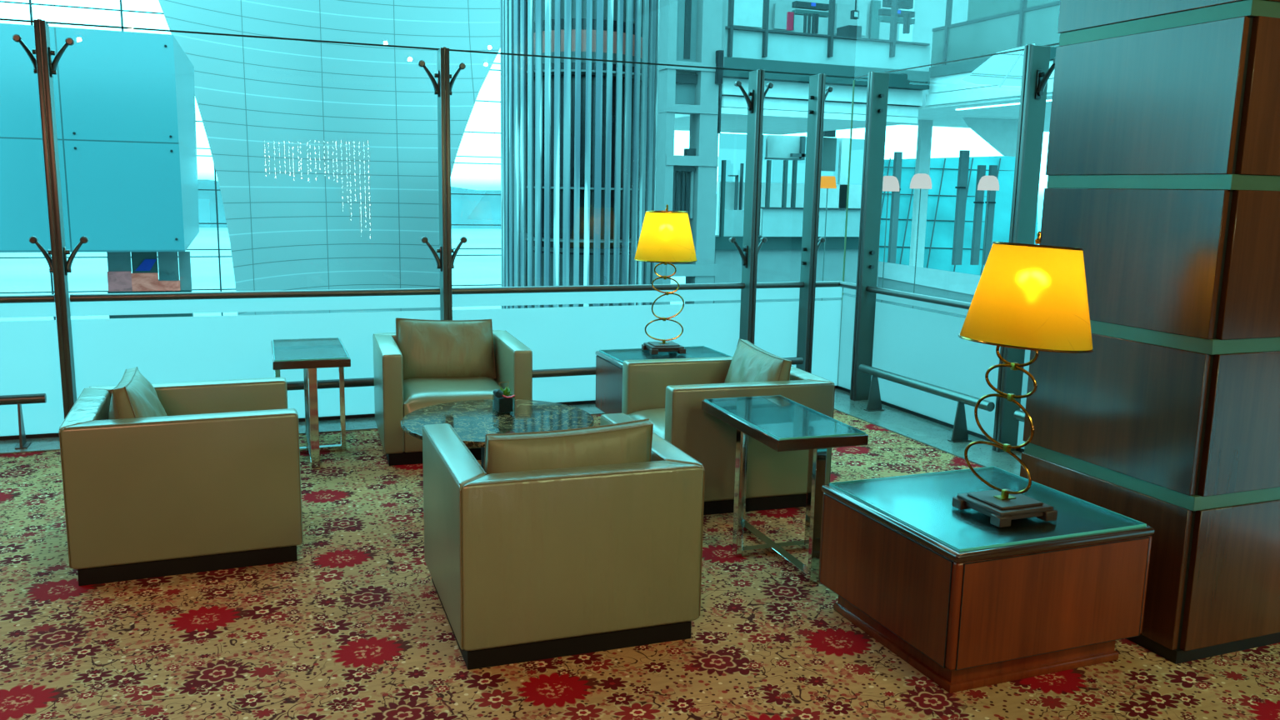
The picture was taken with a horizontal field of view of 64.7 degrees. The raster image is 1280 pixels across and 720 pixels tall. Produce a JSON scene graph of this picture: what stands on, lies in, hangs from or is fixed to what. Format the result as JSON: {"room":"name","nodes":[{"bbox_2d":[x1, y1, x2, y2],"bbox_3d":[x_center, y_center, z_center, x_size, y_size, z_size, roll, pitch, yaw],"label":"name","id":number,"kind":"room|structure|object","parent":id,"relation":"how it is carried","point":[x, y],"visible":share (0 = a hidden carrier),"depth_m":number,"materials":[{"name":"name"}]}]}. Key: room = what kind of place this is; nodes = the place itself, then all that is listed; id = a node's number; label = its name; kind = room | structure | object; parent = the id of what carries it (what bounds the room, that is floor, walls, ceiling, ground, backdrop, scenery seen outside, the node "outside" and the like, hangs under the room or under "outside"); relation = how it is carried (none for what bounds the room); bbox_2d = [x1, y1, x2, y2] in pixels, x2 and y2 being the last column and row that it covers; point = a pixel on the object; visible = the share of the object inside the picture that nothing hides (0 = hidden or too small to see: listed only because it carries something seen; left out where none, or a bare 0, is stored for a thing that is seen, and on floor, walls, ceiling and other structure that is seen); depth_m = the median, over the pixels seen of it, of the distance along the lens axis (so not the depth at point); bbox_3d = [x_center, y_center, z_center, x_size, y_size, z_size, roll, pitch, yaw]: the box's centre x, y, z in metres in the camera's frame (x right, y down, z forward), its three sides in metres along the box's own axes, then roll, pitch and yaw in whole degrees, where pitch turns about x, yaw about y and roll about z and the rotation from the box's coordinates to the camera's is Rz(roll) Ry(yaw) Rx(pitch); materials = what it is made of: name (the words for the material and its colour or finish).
{"room":"hotel lounge","nodes":[
{"label":"hotel lounge","id":0,"kind":"room"},
{"bbox_2d":[0,410,1279,719],"bbox_3d":[-0.091,1.665,-0.404,9.393,0.050,14.784,-3,10,-21],"label":"floor","id":1,"kind":"structure","parent":0,"point":[357,627],"depth_m":3.41,"materials":[{"name":"carpet"}]},
{"bbox_2d":[58,366,303,585],"bbox_3d":[-1.928,0.417,4.328,0.854,0.752,0.833,-3,10,-22],"label":"armchair","id":2,"kind":"object","parent":1,"relation":"on","point":[183,477],"visible":1,"depth_m":3.97,"materials":[{"name":"beige leather"}]},
{"bbox_2d":[109,367,166,419],"bbox_3d":[-2.088,0.249,4.231,0.220,0.389,0.595,-3,10,-22],"label":"cushion","id":3,"kind":"object","parent":2,"relation":"on","point":[134,397],"depth_m":4.05,"materials":[{"name":"beige leather"}]},
{"bbox_2d":[270,337,350,468],"bbox_3d":[-1.902,0.233,5.838,0.400,0.611,0.772,-2,10,-20],"label":"side table","id":4,"kind":"object","parent":1,"relation":"on","point":[308,355],"visible":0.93,"depth_m":5.66,"materials":[{"name":"silver metal"}]},
{"bbox_2d":[372,317,532,465],"bbox_3d":[-1.139,0.140,6.052,0.833,0.752,0.854,-2,10,-18],"label":"armchair","id":5,"kind":"object","parent":1,"relation":"on","point":[424,363],"visible":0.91,"depth_m":6.00,"materials":[{"name":"beige leather"}]},
{"bbox_2d":[395,318,495,379],"bbox_3d":[-1.191,-0.065,6.188,0.595,0.389,0.220,-2,10,-18],"label":"cushion","id":6,"kind":"object","parent":5,"relation":"on","point":[430,349],"depth_m":6.12,"materials":[{"name":"beige leather"}]},
{"bbox_2d":[403,376,513,416],"bbox_3d":[-1.123,0.204,6.009,0.609,0.162,0.742,-2,10,-18],"label":"seat cushion","id":7,"kind":"object","parent":5,"relation":"on","point":[419,392],"depth_m":5.78,"materials":[{"name":"beige leather"}]},
{"bbox_2d":[400,399,594,468],"bbox_3d":[-0.693,0.498,4.957,0.928,0.432,0.928,-3,10,-21],"label":"round table","id":8,"kind":"object","parent":1,"relation":"on","point":[472,420],"visible":0.55,"depth_m":4.92,"materials":[{"name":"stone"}]},
{"bbox_2d":[492,381,514,412],"bbox_3d":[-0.684,0.190,5.019,0.111,0.154,0.102,-4,11,-28],"label":"potted plant","id":9,"kind":"object","parent":8,"relation":"on","point":[502,401],"visible":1,"depth_m":5.00,"materials":[{"name":"black ceramic"}]},
{"bbox_2d":[0,388,1021,475],"bbox_3d":[-1.991,0.788,4.357,9.393,0.008,4.384,-3,10,-21],"label":"trim","id":10,"kind":"structure","parent":1,"relation":"on","point":[935,435],"depth_m":6.51,"materials":[{"name":"metal"}]},
{"bbox_2d":[0,393,46,449],"bbox_3d":[-4.385,0.386,5.515,2.014,0.307,0.140,-3,10,-21],"label":"rail","id":11,"kind":"object","parent":10,"relation":"on","point":[20,399],"visible":1,"depth_m":5.80,"materials":[{"name":"metal"}]},
{"bbox_2d":[0,18,64,439],"bbox_3d":[-4.418,-1.209,5.379,2.250,3.491,0.110,-3,10,-21],"label":"window","id":12,"kind":"structure","parent":10,"relation":"on","point":[30,362],"depth_m":5.96,"materials":[{"name":"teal glass"}]},
{"bbox_2d":[12,19,88,419],"bbox_3d":[-3.370,-0.714,5.848,0.302,2.400,0.146,-3,10,-21],"label":"post","id":13,"kind":"object","parent":10,"relation":"on","point":[43,66],"visible":0.97,"depth_m":5.78,"materials":[{"name":"metal"}]},
{"bbox_2d":[45,21,440,421],"bbox_3d":[-2.329,-1.306,6.195,2.240,3.491,0.110,-3,10,-21],"label":"window","id":14,"kind":"structure","parent":10,"relation":"on","point":[171,349],"depth_m":6.34,"materials":[{"name":"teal glass"}]},
{"bbox_2d":[286,377,374,390],"bbox_3d":[-2.307,0.290,6.327,2.020,0.307,0.140,-3,10,-21],"label":"rail","id":15,"kind":"object","parent":10,"relation":"on","point":[367,382],"visible":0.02,"depth_m":6.42,"materials":[{"name":"metal"}]},
{"bbox_2d":[418,46,467,319],"bbox_3d":[-1.285,-0.810,6.662,0.302,2.400,0.146,-3,10,-21],"label":"post","id":16,"kind":"object","parent":10,"relation":"on","point":[445,262],"visible":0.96,"depth_m":6.55,"materials":[{"name":"metal"}]},
{"bbox_2d":[532,366,595,378],"bbox_3d":[-0.217,0.193,7.143,2.030,0.307,0.140,-3,10,-21],"label":"rail","id":17,"kind":"object","parent":10,"relation":"on","point":[575,371],"visible":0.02,"depth_m":6.97,"materials":[{"name":"metal"}]},
{"bbox_2d":[449,49,752,404],"bbox_3d":[-0.235,-1.403,7.012,2.260,3.491,0.110,-3,10,-21],"label":"window","id":18,"kind":"structure","parent":10,"relation":"on","point":[568,337],"depth_m":7.22,"materials":[{"name":"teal glass"}]},
{"bbox_2d":[729,69,773,344],"bbox_3d":[0.818,-0.908,7.483,0.302,2.400,0.146,-3,10,-21],"label":"post","id":19,"kind":"object","parent":10,"relation":"on","point":[757,94],"visible":0.97,"depth_m":7.41,"materials":[{"name":"metal"}]},
{"bbox_2d":[751,70,812,367],"bbox_3d":[1.052,-1.463,7.515,0.505,3.491,0.110,-3,10,-21],"label":"window","id":20,"kind":"structure","parent":10,"relation":"on","point":[776,322],"depth_m":7.76,"materials":[{"name":"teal glass"}]},
{"bbox_2d":[782,356,803,364],"bbox_3d":[1.081,0.133,7.650,0.300,0.307,0.140,-3,10,-21],"label":"rail","id":21,"kind":"object","parent":10,"relation":"on","point":[799,360],"visible":0.28,"depth_m":7.63,"materials":[{"name":"metal"}]},
{"bbox_2d":[795,73,833,373],"bbox_3d":[1.333,-0.931,7.684,0.206,2.400,0.146,-3,10,-21],"label":"post","id":22,"kind":"object","parent":10,"relation":"on","point":[817,96],"visible":0.92,"depth_m":7.61,"materials":[{"name":"metal"}]},
{"bbox_2d":[811,74,854,388],"bbox_3d":[1.459,-1.482,7.674,0.370,3.491,0.110,-3,10,-21],"label":"window","id":23,"kind":"structure","parent":10,"relation":"on","point":[827,326],"depth_m":7.93,"materials":[{"name":"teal glass"}]},
{"bbox_2d":[837,71,887,392],"bbox_3d":[1.653,-1.459,7.565,0.110,3.491,0.434,-3,10,-21],"label":"window","id":24,"kind":"structure","parent":10,"relation":"on","point":[848,302],"depth_m":7.90,"materials":[{"name":"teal glass"}]},
{"bbox_2d":[850,70,889,400],"bbox_3d":[1.694,-0.882,7.433,0.146,2.400,0.084,-3,10,-21],"label":"post","id":25,"kind":"object","parent":10,"relation":"on","point":[877,82],"visible":0.99,"depth_m":7.41,"materials":[{"name":"metal"}]},
{"bbox_2d":[858,364,994,442],"bbox_3d":[1.882,0.294,6.782,0.140,0.311,1.380,-3,10,-21],"label":"rail","id":26,"kind":"object","parent":10,"relation":"on","point":[959,434],"visible":1,"depth_m":6.59,"materials":[{"name":"metal"}]},
{"bbox_2d":[866,45,1048,442],"bbox_3d":[2.019,-1.296,6.647,0.110,3.491,1.570,-3,10,-21],"label":"window","id":27,"kind":"structure","parent":10,"relation":"on","point":[920,345],"depth_m":6.94,"materials":[{"name":"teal glass"}]},
{"bbox_2d":[1013,410,1024,421],"bbox_3d":[2.576,0.604,5.041,0.140,0.311,1.960,-3,10,-21],"label":"rail","id":28,"kind":"object","parent":10,"relation":"on","point":[1019,415],"visible":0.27,"depth_m":5.87,"materials":[{"name":"metal"}]},
{"bbox_2d":[992,44,1055,452],"bbox_3d":[2.286,-0.618,5.950,0.146,2.400,0.180,-3,10,-21],"label":"post","id":29,"kind":"object","parent":10,"relation":"on","point":[1037,72],"visible":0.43,"depth_m":5.91,"materials":[{"name":"metal"}]},
{"bbox_2d":[1015,42,1059,452],"bbox_3d":[2.872,-0.935,4.623,0.024,3.491,2.880,-3,10,-21],"label":"window","id":30,"kind":"structure","parent":10,"relation":"on","point":[1027,358],"depth_m":6.13,"materials":[{"name":"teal glass"}]},
{"bbox_2d":[422,413,704,669],"bbox_3d":[-0.318,0.554,3.714,0.833,0.752,0.854,-2,10,-20],"label":"armchair","id":31,"kind":"object","parent":1,"relation":"on","point":[565,542],"visible":1,"depth_m":3.35,"materials":[{"name":"beige leather"}]},
{"bbox_2d":[484,420,651,474],"bbox_3d":[-0.254,0.406,3.520,0.595,0.389,0.220,-2,10,-20],"label":"cushion","id":32,"kind":"object","parent":31,"relation":"on","point":[627,442],"depth_m":3.41,"materials":[{"name":"beige leather"}]},
{"bbox_2d":[595,345,731,414],"bbox_3d":[0.208,0.220,6.525,0.802,0.490,0.781,-2,10,-20],"label":"end table","id":33,"kind":"object","parent":1,"relation":"on","point":[608,362],"visible":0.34,"depth_m":6.54,"materials":[{"name":"brown wood"}]},
{"bbox_2d":[634,204,697,354],"bbox_3d":[0.164,-0.531,6.600,0.416,0.962,0.416,-2,10,-16],"label":"table lamp","id":34,"kind":"object","parent":33,"relation":"on","point":[666,237],"visible":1,"depth_m":6.43,"materials":[{"name":"yellow fabric"}]},
{"bbox_2d":[621,338,834,514],"bbox_3d":[0.424,0.307,5.255,0.854,0.752,0.833,-2,10,-17],"label":"armchair","id":35,"kind":"object","parent":1,"relation":"on","point":[670,392],"visible":0.57,"depth_m":4.94,"materials":[{"name":"beige leather"}]},
{"bbox_2d":[627,408,664,439],"bbox_3d":[0.369,0.363,5.248,0.742,0.162,0.609,-2,10,-17],"label":"seat cushion","id":36,"kind":"object","parent":35,"relation":"on","point":[656,416],"depth_m":5.24,"materials":[{"name":"beige leather"}]},
{"bbox_2d":[724,339,790,383],"bbox_3d":[0.597,0.125,5.278,0.220,0.389,0.595,-2,10,-17],"label":"cushion","id":37,"kind":"object","parent":35,"relation":"on","point":[749,363],"depth_m":5.20,"materials":[{"name":"beige leather"}]},
{"bbox_2d":[701,395,868,583],"bbox_3d":[0.589,0.534,4.358,0.400,0.611,0.772,-2,10,-19],"label":"side table","id":38,"kind":"object","parent":1,"relation":"on","point":[781,423],"visible":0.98,"depth_m":4.25,"materials":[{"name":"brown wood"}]},
{"bbox_2d":[818,466,1154,693],"bbox_3d":[1.181,0.740,3.578,0.802,0.490,0.781,-3,10,-21],"label":"end table","id":39,"kind":"object","parent":1,"relation":"on","point":[968,602],"visible":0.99,"depth_m":3.29,"materials":[{"name":"brown wood"}]},
{"bbox_2d":[952,230,1094,527],"bbox_3d":[1.266,0.050,3.351,0.422,0.949,0.422,-3,10,-21],"label":"table lamp","id":40,"kind":"object","parent":39,"relation":"on","point":[1027,297],"visible":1,"depth_m":3.19,"materials":[{"name":"yellow fabric"}]},
{"bbox_2d":[1020,0,1279,664],"bbox_3d":[2.093,-0.778,3.632,0.855,3.500,0.795,-3,10,-21],"label":"column","id":41,"kind":"structure","parent":1,"relation":"on","point":[1162,166],"depth_m":3.41,"materials":[{"name":"brown wood"}]},
{"label":"outside","id":42,"kind":"structure","parent":0,"visible":0},
{"bbox_2d":[0,227,1039,321],"bbox_3d":[-41.317,-19.036,158.589,280.000,0.100,312.916,-3,10,-21],"label":"floor","id":43,"kind":"structure","parent":42,"point":[16,274],"depth_m":97.88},
{"bbox_2d":[0,23,199,252],"bbox_3d":[-14.228,0.115,16.162,13.255,10.900,8.015,-3,10,-21],"label":"wall panel","id":44,"kind":"object","parent":43,"relation":"on","point":[125,113],"visible":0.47,"depth_m":13.96,"materials":[{"name":"metal"}]},
{"bbox_2d":[106,251,193,318],"bbox_3d":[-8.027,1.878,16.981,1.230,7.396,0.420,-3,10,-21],"label":"display board","id":45,"kind":"object","parent":43,"relation":"on","point":[143,278],"visible":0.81,"depth_m":16.26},
{"bbox_2d":[0,0,500,319],"bbox_3d":[-18.520,-11.055,45.289,28.324,23.000,0.150,-3,10,-21],"label":"facade","id":46,"kind":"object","parent":43,"relation":"on","point":[30,3],"visible":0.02,"depth_m":45.62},
{"bbox_2d":[197,179,716,229],"bbox_3d":[-45.968,-30.525,196.655,300.000,9.620,4.000,-3,10,-21],"label":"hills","id":47,"kind":"structure","parent":43,"relation":"on","point":[465,209],"depth_m":200.83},
{"bbox_2d":[500,0,659,308],"bbox_3d":[-0.915,-1.237,16.437,2.660,14.000,2.660,-3,10,-21],"label":"column","id":48,"kind":"structure","parent":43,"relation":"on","point":[578,137],"depth_m":15.07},
{"bbox_2d":[820,175,836,300],"bbox_3d":[2.585,1.714,15.084,0.400,8.773,0.400,-3,10,-21],"label":"lamp","id":49,"kind":"object","parent":43,"relation":"on","point":[827,182],"visible":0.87,"depth_m":14.29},
{"bbox_2d":[880,175,899,302],"bbox_3d":[3.542,1.656,15.455,0.400,8.800,0.400,-3,10,-21],"label":"lamp","id":50,"kind":"object","parent":43,"relation":"on","point":[890,183],"visible":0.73,"depth_m":14.63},
{"bbox_2d":[910,173,931,308],"bbox_3d":[4.071,1.609,15.658,0.400,8.847,0.400,-3,10,-21],"label":"lamp","id":51,"kind":"object","parent":43,"relation":"on","point":[921,181],"visible":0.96,"depth_m":14.85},
{"bbox_2d":[977,175,999,275],"bbox_3d":[5.225,1.556,16.108,0.400,8.845,0.400,-3,10,-21],"label":"lamp","id":52,"kind":"object","parent":43,"relation":"on","point":[986,182],"visible":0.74,"depth_m":15.29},
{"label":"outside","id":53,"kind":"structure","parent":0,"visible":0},
{"bbox_2d":[850,0,859,19],"bbox_3d":[4.157,-7.060,19.437,0.131,0.958,0.110,-3,10,-21],"label":"clock","id":54,"kind":"object","parent":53,"point":[854,13],"visible":1,"depth_m":19.48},
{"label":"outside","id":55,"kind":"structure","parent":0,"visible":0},
{"bbox_2d":[653,0,725,304],"bbox_3d":[0.731,-2.720,14.675,0.946,6.204,0.450,-3,10,-21],"label":"shaft","id":56,"kind":"object","parent":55,"point":[692,32],"visible":0.79,"depth_m":14.48,"materials":[{"name":"white paint"}]},
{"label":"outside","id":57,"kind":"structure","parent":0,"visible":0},
{"bbox_2d":[674,107,917,303],"bbox_3d":[3.441,-2.421,20.227,6.864,4.858,5.850,-3,10,-21],"label":"gallery","id":58,"kind":"object","parent":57,"point":[783,157],"visible":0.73,"depth_m":17.59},
{"bbox_2d":[721,0,930,117],"bbox_3d":[2.257,-5.774,19.077,4.044,2.391,5.200,-3,10,-21],"label":"balcony","id":59,"kind":"object","parent":58,"relation":"on","point":[747,48],"visible":0.73,"depth_m":16.86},
{"bbox_2d":[786,11,794,30],"bbox_3d":[2.764,-6.235,18.597,0.133,0.332,0.100,-3,10,-21],"label":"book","id":60,"kind":"object","parent":59,"relation":"on","point":[790,15],"visible":1,"depth_m":18.55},
{"bbox_2d":[803,13,819,34],"bbox_3d":[3.282,-6.457,19.397,0.297,0.386,0.060,-3,10,-21],"label":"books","id":61,"kind":"object","parent":59,"relation":"on","point":[815,17],"visible":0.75,"depth_m":19.38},
{"bbox_2d":[836,25,861,37],"bbox_3d":[3.889,-6.057,18.805,0.287,0.264,0.400,-3,10,-21],"label":"waste bin","id":62,"kind":"object","parent":59,"relation":"on","point":[849,30],"visible":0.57,"depth_m":18.63,"materials":[{"name":"grey metal"}]},
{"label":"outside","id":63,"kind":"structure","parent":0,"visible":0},
{"bbox_2d":[791,0,829,17],"bbox_3d":[3.398,-6.959,20.047,0.782,0.234,0.170,-3,10,-21],"label":"overhead sign","id":64,"kind":"object","parent":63,"point":[797,4],"visible":0.81,"depth_m":19.98,"materials":[{"name":"grey metal"}]},
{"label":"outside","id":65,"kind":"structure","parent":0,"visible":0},
{"bbox_2d":[878,0,914,24],"bbox_3d":[5.271,-7.212,20.804,0.809,0.531,0.270,-3,10,-21],"label":"overhead sign","id":66,"kind":"object","parent":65,"point":[902,4],"visible":0.74,"depth_m":20.75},
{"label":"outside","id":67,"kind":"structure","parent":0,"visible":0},
{"bbox_2d":[902,13,910,34],"bbox_3d":[5.322,-6.713,20.165,0.123,0.386,0.060,-3,10,-21],"label":"gate","id":68,"kind":"object","parent":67,"point":[907,17],"visible":1,"depth_m":20.14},
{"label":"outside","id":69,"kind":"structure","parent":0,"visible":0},
{"bbox_2d":[903,0,1059,156],"bbox_3d":[8.703,-6.475,16.613,11.836,6.038,11.800,-3,10,-21],"label":"ceiling","id":70,"kind":"structure","parent":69,"point":[982,95],"depth_m":16.86,"materials":[{"name":"white paint"}]},
{"bbox_2d":[909,120,933,267],"bbox_3d":[5.801,-3.462,20.858,0.269,3.406,0.120,-3,10,-21],"label":"pillar","id":71,"kind":"structure","parent":70,"relation":"attached to","point":[925,127],"depth_m":20.82,"materials":[{"name":"white paint"}]},
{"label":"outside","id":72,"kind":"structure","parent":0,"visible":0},
{"bbox_2d":[879,155,1037,275],"bbox_3d":[9.680,-4.314,30.526,8.495,4.016,3.275,-3,10,-21],"label":"glazing","id":73,"kind":"object","parent":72,"point":[943,172],"visible":0.29,"depth_m":30.66,"materials":[{"name":"blue glass"}]},
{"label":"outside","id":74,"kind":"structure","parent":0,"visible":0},
{"bbox_2d":[876,261,980,318],"bbox_3d":[5.828,-0.495,18.049,4.832,2.569,0.168,4,10,18],"label":"ledge","id":75,"kind":"object","parent":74,"point":[928,282],"visible":0.1,"depth_m":18.10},
{"bbox_2d":[887,151,902,263],"bbox_3d":[4.615,-2.750,18.395,0.216,2.037,0.120,-3,10,-21],"label":"post","id":76,"kind":"object","parent":75,"relation":"on","point":[897,159],"visible":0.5,"depth_m":18.41,"materials":[{"name":"grey metal"}]},
{"bbox_2d":[951,150,969,264],"bbox_3d":[5.975,-2.844,18.920,0.275,2.124,0.120,-3,10,-21],"label":"post","id":77,"kind":"object","parent":75,"relation":"on","point":[963,164],"visible":1,"depth_m":18.92,"materials":[{"name":"metal"}]},
{"bbox_2d":[970,165,986,264],"bbox_3d":[6.366,-2.731,19.096,0.230,1.868,0.120,-3,10,-21],"label":"post","id":78,"kind":"object","parent":75,"relation":"on","point":[979,195],"visible":1,"depth_m":19.11,"materials":[{"name":"grey metal"}]},
{"bbox_2d":[981,165,998,264],"bbox_3d":[6.620,-2.745,19.195,0.233,1.877,0.120,-3,10,-21],"label":"post","id":79,"kind":"object","parent":75,"relation":"on","point":[992,168],"visible":0.82,"depth_m":19.20,"materials":[{"name":"metal"}]},
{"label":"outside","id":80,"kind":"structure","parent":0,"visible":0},
{"bbox_2d":[158,0,500,314],"bbox_3d":[-8.345,-6.340,29.388,11.285,12.712,2.514,-5,12,-33],"label":"wall","id":81,"kind":"structure","parent":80,"point":[325,155],"depth_m":30.17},
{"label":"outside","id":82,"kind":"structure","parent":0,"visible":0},
{"bbox_2d":[725,0,968,106],"bbox_3d":[5.126,-7.462,23.222,7.346,3.640,0.350,-3,10,-21],"label":"wall","id":83,"kind":"structure","parent":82,"point":[929,14],"depth_m":23.00,"materials":[{"name":"white paint"}]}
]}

